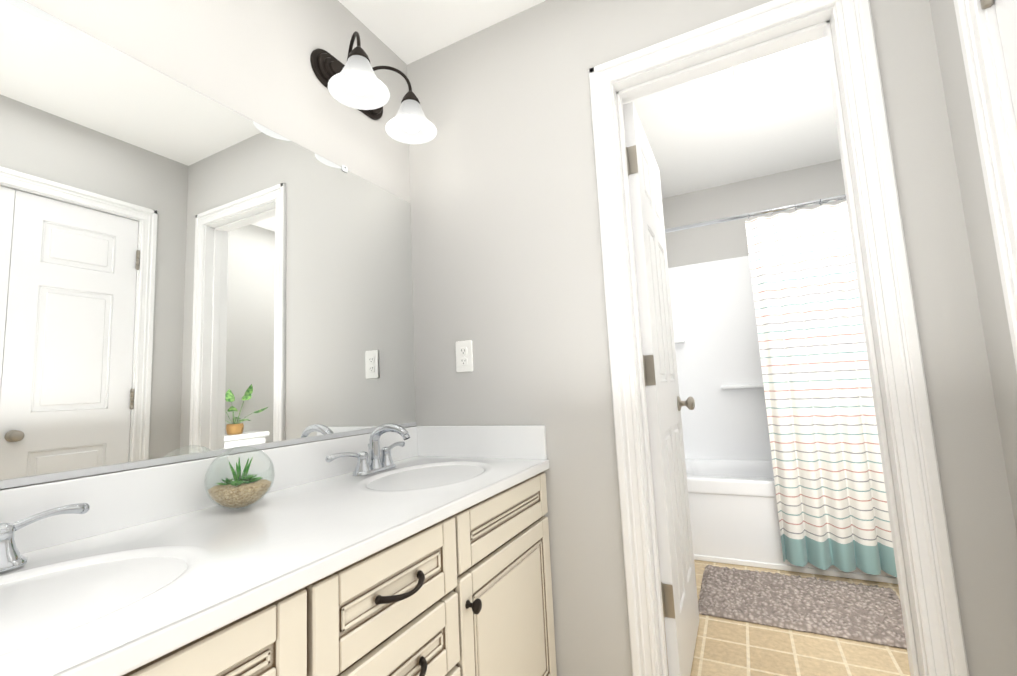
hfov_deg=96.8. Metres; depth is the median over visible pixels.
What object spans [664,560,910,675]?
floor
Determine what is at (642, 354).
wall
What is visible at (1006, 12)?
closet door
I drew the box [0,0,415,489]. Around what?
mirror
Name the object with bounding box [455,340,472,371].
electrical outlet
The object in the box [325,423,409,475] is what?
faucet
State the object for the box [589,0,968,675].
door frame
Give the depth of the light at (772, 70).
1.99 m
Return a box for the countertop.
[0,457,547,675]
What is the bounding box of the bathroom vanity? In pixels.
[92,465,556,675]
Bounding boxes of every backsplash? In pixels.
[0,426,415,552]
[416,425,547,460]
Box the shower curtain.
[745,201,896,576]
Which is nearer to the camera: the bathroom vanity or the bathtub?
the bathroom vanity
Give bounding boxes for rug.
[698,565,906,648]
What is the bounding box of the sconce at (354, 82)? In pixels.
[310,31,436,143]
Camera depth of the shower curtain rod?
2.50 m
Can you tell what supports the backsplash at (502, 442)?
attached to the wall at (507, 256)
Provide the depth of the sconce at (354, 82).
1.49 m
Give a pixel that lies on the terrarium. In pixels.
(242, 491)
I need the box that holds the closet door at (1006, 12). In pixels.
[980,0,1016,125]
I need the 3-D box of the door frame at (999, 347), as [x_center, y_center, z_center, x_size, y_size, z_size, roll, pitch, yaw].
[0.542,-0.229,-0.159,0.120,2.440,2.700,-6,-7,27]
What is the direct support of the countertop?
on the bathroom vanity
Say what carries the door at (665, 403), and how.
in the wall at (507, 256)
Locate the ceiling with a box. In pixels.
[338,0,840,198]
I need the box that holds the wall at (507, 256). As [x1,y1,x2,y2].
[407,0,1016,675]
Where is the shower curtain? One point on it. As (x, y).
(832, 505)
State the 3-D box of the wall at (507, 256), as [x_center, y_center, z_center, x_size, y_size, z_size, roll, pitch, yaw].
[0.648,-0.068,1.364,2.490,2.440,0.120,-6,-7,27]
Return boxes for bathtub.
[668,256,897,583]
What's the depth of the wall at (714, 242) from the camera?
3.28 m
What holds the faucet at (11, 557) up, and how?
on the countertop
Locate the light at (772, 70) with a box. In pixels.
[732,40,817,88]
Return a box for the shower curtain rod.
[665,194,845,232]
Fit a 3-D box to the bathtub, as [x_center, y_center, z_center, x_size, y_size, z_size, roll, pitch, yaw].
[1.761,0.307,2.709,1.544,1.880,0.717,-6,-7,27]
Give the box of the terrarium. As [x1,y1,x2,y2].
[204,446,274,509]
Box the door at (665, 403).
[623,101,698,675]
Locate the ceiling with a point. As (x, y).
(721, 128)
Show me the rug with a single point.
(853, 611)
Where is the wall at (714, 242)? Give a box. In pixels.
[662,159,845,267]
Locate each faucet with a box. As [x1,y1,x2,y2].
[0,503,89,571]
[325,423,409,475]

